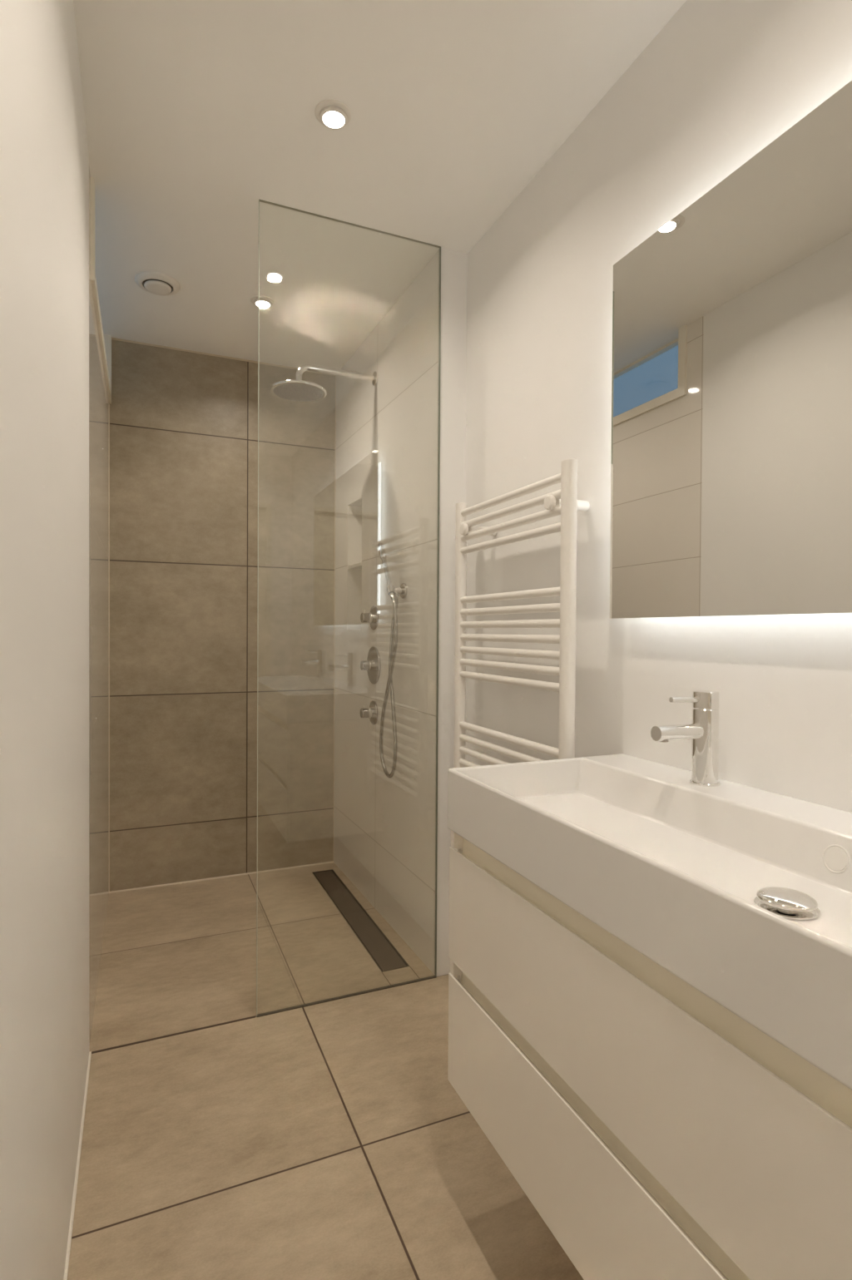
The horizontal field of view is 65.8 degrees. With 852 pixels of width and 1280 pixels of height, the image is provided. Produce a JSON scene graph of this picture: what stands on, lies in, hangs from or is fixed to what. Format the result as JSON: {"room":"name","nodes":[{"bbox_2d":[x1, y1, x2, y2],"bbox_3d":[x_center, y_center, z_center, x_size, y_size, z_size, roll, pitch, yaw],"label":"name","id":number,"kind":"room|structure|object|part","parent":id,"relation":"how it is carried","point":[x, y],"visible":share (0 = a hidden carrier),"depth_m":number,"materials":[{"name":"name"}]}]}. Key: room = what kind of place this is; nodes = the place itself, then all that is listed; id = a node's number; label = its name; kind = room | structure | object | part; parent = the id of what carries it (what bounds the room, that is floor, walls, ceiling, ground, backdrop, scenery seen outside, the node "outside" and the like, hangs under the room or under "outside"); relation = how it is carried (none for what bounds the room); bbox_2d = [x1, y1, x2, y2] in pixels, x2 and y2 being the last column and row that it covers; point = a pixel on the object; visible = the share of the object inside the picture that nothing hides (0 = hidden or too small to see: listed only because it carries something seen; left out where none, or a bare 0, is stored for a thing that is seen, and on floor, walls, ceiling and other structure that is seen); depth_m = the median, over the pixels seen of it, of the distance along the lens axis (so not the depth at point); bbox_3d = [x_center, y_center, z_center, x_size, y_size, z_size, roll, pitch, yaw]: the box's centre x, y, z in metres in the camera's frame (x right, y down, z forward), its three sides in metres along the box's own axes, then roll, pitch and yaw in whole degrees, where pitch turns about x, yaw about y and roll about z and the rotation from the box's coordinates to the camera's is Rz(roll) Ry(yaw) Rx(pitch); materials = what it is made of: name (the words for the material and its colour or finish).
{"room":"bathroom","nodes":[
{"label":"bathroom","id":0,"kind":"room"},
{"bbox_2d":[0,0,108,1279],"bbox_3d":[-0.664,-0.073,0.942,0.245,2.460,4.218,0,1,-23],"label":"wall","id":1,"kind":"structure","parent":0,"point":[44,154],"depth_m":0.97,"materials":[{"name":"paint"}]},
{"bbox_2d":[63,1051,91,1279],"bbox_3d":[-0.356,1.161,0.514,0.008,0.006,2.853,0,1,-24],"label":"baseboard","id":2,"kind":"structure","parent":1,"relation":"attached to","point":[67,1257],"depth_m":1.40,"materials":[{"name":"beige tile"}]},
{"bbox_2d":[90,177,111,404],"bbox_3d":[-1.247,-1.180,2.359,0.174,0.290,1.122,0,1,-23],"label":"window","id":3,"kind":"structure","parent":1,"relation":"in","point":[105,339],"depth_m":2.05,"materials":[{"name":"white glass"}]},
{"bbox_2d":[109,339,335,891],"bbox_3d":[-0.908,-0.104,3.221,1.720,2.460,0.162,0,1,-23],"label":"wall","id":4,"kind":"structure","parent":0,"point":[184,425],"depth_m":3.10,"materials":[{"name":"tile"}]},
{"bbox_2d":[108,337,336,893],"bbox_3d":[-0.931,-0.103,3.120,1.028,2.460,0.008,0,1,-23],"label":"trim","id":5,"kind":"structure","parent":4,"relation":"attached to","point":[113,338],"depth_m":3.09,"materials":[{"name":"plastic"}]},
{"bbox_2d":[108,375,336,891],"bbox_3d":[-0.932,-0.103,3.121,1.030,2.460,0.002,0,1,-23],"label":"trim","id":6,"kind":"structure","parent":4,"relation":"attached to","point":[335,376],"depth_m":2.93,"materials":[{"name":"plastic"}]},
{"bbox_2d":[67,862,583,1279],"bbox_3d":[-0.027,1.206,1.325,1.600,0.100,4.380,0,1,-23],"label":"floor","id":7,"kind":"structure","parent":0,"point":[333,1139],"depth_m":1.59,"materials":[{"name":"tile"}]},
{"bbox_2d":[91,1015,255,1053],"bbox_3d":[-0.726,1.145,1.910,0.451,0.005,0.008,0,1,-23],"label":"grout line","id":8,"kind":"structure","parent":7,"relation":"attached to","point":[254,1016],"depth_m":1.91,"materials":[{"name":"brown"}]},
{"bbox_2d":[256,199,440,1017],"bbox_3d":[-0.233,-0.086,2.103,0.597,2.460,0.012,0,1,-23],"label":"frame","id":9,"kind":"object","parent":7,"relation":"on","point":[260,200],"visible":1,"depth_m":2.20,"materials":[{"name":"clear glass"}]},
{"bbox_2d":[311,869,409,972],"bbox_3d":[-0.305,1.157,2.753,0.103,0.045,1.015,0,1,-23],"label":"linear drain","id":10,"kind":"object","parent":7,"relation":"in","point":[385,956],"visible":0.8,"depth_m":2.64,"materials":[{"name":"brown metal"}]},
{"bbox_2d":[381,966,420,984],"bbox_3d":[-0.086,1.144,2.243,0.106,0.001,0.093,0,1,-23],"label":"trim","id":11,"kind":"structure","parent":7,"relation":"attached to","point":[410,966],"depth_m":2.25,"materials":[{"name":"brown"}]},
{"bbox_2d":[73,0,686,369],"bbox_3d":[0.025,-1.364,1.307,1.522,0.120,4.380,0,1,-23],"label":"ceiling","id":12,"kind":"structure","parent":0,"point":[198,112],"depth_m":1.73,"materials":[{"name":"paint"}]},
{"bbox_2d":[134,271,180,296],"bbox_3d":[-0.994,-1.312,2.442,0.156,0.025,0.156,0,1,-23],"label":"ceiling vent","id":13,"kind":"object","parent":12,"relation":"in","point":[155,283],"visible":1,"depth_m":2.42,"materials":[{"name":"plastic"}]},
{"bbox_2d":[250,295,273,308],"bbox_3d":[-0.640,-1.320,2.573,0.089,0.010,0.089,0,1,-23],"label":"recessed light","id":14,"kind":"object","parent":12,"relation":"in","point":[265,303],"visible":0.91,"depth_m":2.56,"materials":[{"name":"plastic"}]},
{"bbox_2d":[315,98,350,129],"bbox_3d":[-0.231,-1.306,1.639,0.089,0.010,0.089,0,1,-23],"label":"recessed light","id":15,"kind":"object","parent":12,"relation":"in","point":[332,117],"visible":1,"depth_m":1.63,"materials":[{"name":"plastic"}]},
{"bbox_2d":[333,247,467,976],"bbox_3d":[-0.033,-0.094,2.849,0.408,2.460,1.213,0,1,-23],"label":"wall","id":16,"kind":"structure","parent":0,"point":[386,432],"depth_m":2.50,"materials":[{"name":"white tile"}]},
{"bbox_2d":[270,364,378,401],"bbox_3d":[-0.412,-1.061,2.692,0.437,0.140,0.221,0,1,-23],"label":"shower","id":17,"kind":"object","parent":16,"relation":"attached to","point":[297,390],"visible":1,"depth_m":2.66,"materials":[{"name":"silver metal"}]},
{"bbox_3d":[-0.512,-0.994,2.650,0.199,0.004,0.199,0,1,-23],"label":"nozzle plate","id":18,"kind":"part","parent":17,"relation":"part of","materials":[{"name":"silver metal"}]},
{"bbox_3d":[-0.371,-1.078,2.709,0.330,0.074,0.025,0,1,-23],"label":"shower arm","id":19,"kind":"part","parent":17,"relation":"part of","materials":[{"name":"silver metal"}]},
{"bbox_2d":[360,606,378,629],"bbox_3d":[-0.244,-0.093,2.781,0.058,0.102,0.102,0,1,-23],"label":"shower valve","id":20,"kind":"object","parent":16,"relation":"attached to","point":[372,617],"visible":1,"depth_m":2.77,"materials":[{"name":"silver metal"}]},
{"bbox_3d":[-0.257,-0.093,2.776,0.029,0.042,0.042,0,1,-23],"label":"handle","id":21,"kind":"part","parent":20,"relation":"part of","materials":[{"name":"silver metal"}]},
{"bbox_2d":[360,700,378,724],"bbox_3d":[-0.246,0.308,2.786,0.058,0.102,0.102,0,1,-23],"label":"shower valve","id":22,"kind":"object","parent":16,"relation":"attached to","point":[372,713],"visible":1,"depth_m":2.77,"materials":[{"name":"silver metal"}]},
{"bbox_3d":[-0.259,0.308,2.781,0.029,0.042,0.042,0,1,-23],"label":"handle","id":23,"kind":"part","parent":22,"relation":"part of","materials":[{"name":"silver metal"}]},
{"bbox_2d":[360,646,380,684],"bbox_3d":[-0.245,0.107,2.784,0.058,0.160,0.160,0,1,-23],"label":"shower valve","id":24,"kind":"object","parent":16,"relation":"attached to","point":[373,664],"visible":1,"depth_m":2.77,"materials":[{"name":"silver metal"}]},
{"bbox_3d":[-0.258,0.107,2.778,0.029,0.042,0.042,0,1,-23],"label":"handle","id":25,"kind":"part","parent":24,"relation":"part of","materials":[{"name":"silver metal"}]},
{"bbox_2d":[385,583,407,598],"bbox_3d":[-0.115,-0.186,2.478,0.074,0.058,0.060,0,1,-23],"label":"bracket","id":26,"kind":"object","parent":16,"relation":"attached to","point":[402,590],"visible":0.91,"depth_m":2.47,"materials":[{"name":"silver metal"}]},
{"bbox_2d":[377,543,394,597],"bbox_3d":[-0.151,-0.265,2.507,0.025,0.224,0.156,0,1,-23],"label":"shower","id":27,"kind":"object","parent":26,"relation":"on","point":[380,546],"visible":0.99,"depth_m":2.51,"materials":[{"name":"silver metal"}]},
{"bbox_3d":[-0.143,-0.234,2.488,0.018,0.164,0.116,0,1,-23],"label":"handle","id":28,"kind":"part","parent":27,"relation":"part of","materials":[{"name":"silver metal"}]},
{"bbox_2d":[379,596,398,778],"bbox_3d":[-0.133,0.180,2.497,0.040,0.689,0.184,0,1,-23],"label":"shower hose","id":29,"kind":"object","parent":26,"relation":"hanging from","point":[395,600],"visible":1,"depth_m":2.49,"materials":[{"name":"silver metal"}]},
{"bbox_3d":[-0.107,-0.186,2.483,0.038,0.025,0.025,0,1,-23],"label":"outlet arm","id":30,"kind":"part","parent":26,"relation":"part of","materials":[{"name":"silver metal"}]},
{"bbox_2d":[464,0,851,812],"bbox_3d":[0.857,-0.064,0.937,0.284,2.460,3.005,0,1,-23],"label":"wall","id":31,"kind":"structure","parent":0,"point":[721,81],"depth_m":1.53,"materials":[{"name":"paint"}]},
{"bbox_2d":[454,459,589,850],"bbox_3d":[0.251,0.132,1.837,0.116,1.118,0.611,0,1,-23],"label":"towel radiator","id":32,"kind":"object","parent":31,"relation":"attached to","point":[564,501],"visible":0.64,"depth_m":1.73,"materials":[{"name":"white metal"}]},
{"bbox_3d":[0.109,0.128,2.087,0.033,1.118,0.039,0,1,-23],"label":"post","id":33,"kind":"part","parent":32,"relation":"part of","materials":[{"name":"white metal"}]},
{"bbox_3d":[0.335,0.136,1.562,0.033,1.118,0.039,0,1,-23],"label":"post","id":34,"kind":"part","parent":32,"relation":"part of","materials":[{"name":"white metal"}]},
{"bbox_2d":[447,830,851,1279],"bbox_3d":[0.484,0.651,0.882,0.440,0.516,1.195,0,1,-23],"label":"vanity cabinet","id":35,"kind":"object","parent":31,"relation":"attached to","point":[655,1132],"visible":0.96,"depth_m":0.85,"materials":[{"name":"beige paint"}]},
{"bbox_3d":[0.253,0.642,1.424,0.438,0.516,0.016,0,1,-23],"label":"panel","id":36,"kind":"part","parent":35,"relation":"part of","materials":[{"name":"beige paint"}]},
{"bbox_3d":[0.290,0.798,0.801,0.018,0.221,1.195,0,1,-23],"label":"drawer","id":37,"kind":"part","parent":35,"relation":"part of","materials":[{"name":"beige paint"}]},
{"bbox_2d":[447,753,851,1090],"bbox_3d":[0.485,0.331,0.877,0.447,0.124,1.199,0,1,-23],"label":"washbasin","id":38,"kind":"object","parent":35,"relation":"in","point":[742,893],"visible":1,"depth_m":0.93,"materials":[{"name":"white ceramic"}]},
{"bbox_2d":[650,690,720,786],"bbox_3d":[0.473,0.180,1.196,0.143,0.170,0.052,0,1,-23],"label":"tap","id":39,"kind":"object","parent":38,"relation":"on","point":[704,728],"visible":1,"depth_m":1.19,"materials":[{"name":"silver metal"}]},
{"bbox_3d":[0.459,0.166,1.190,0.113,0.028,0.028,0,1,-23],"label":"spout","id":40,"kind":"part","parent":39,"relation":"part of","materials":[{"name":"silver metal"}]},
{"bbox_2d":[609,80,851,618],"bbox_3d":[0.676,-0.440,0.951,0.039,0.799,1.201,0,1,-23],"label":"backlit mirror","id":41,"kind":"object","parent":31,"relation":"attached to","point":[731,461],"visible":1,"depth_m":1.17,"materials":[{"name":"silver mirror"}]}
]}

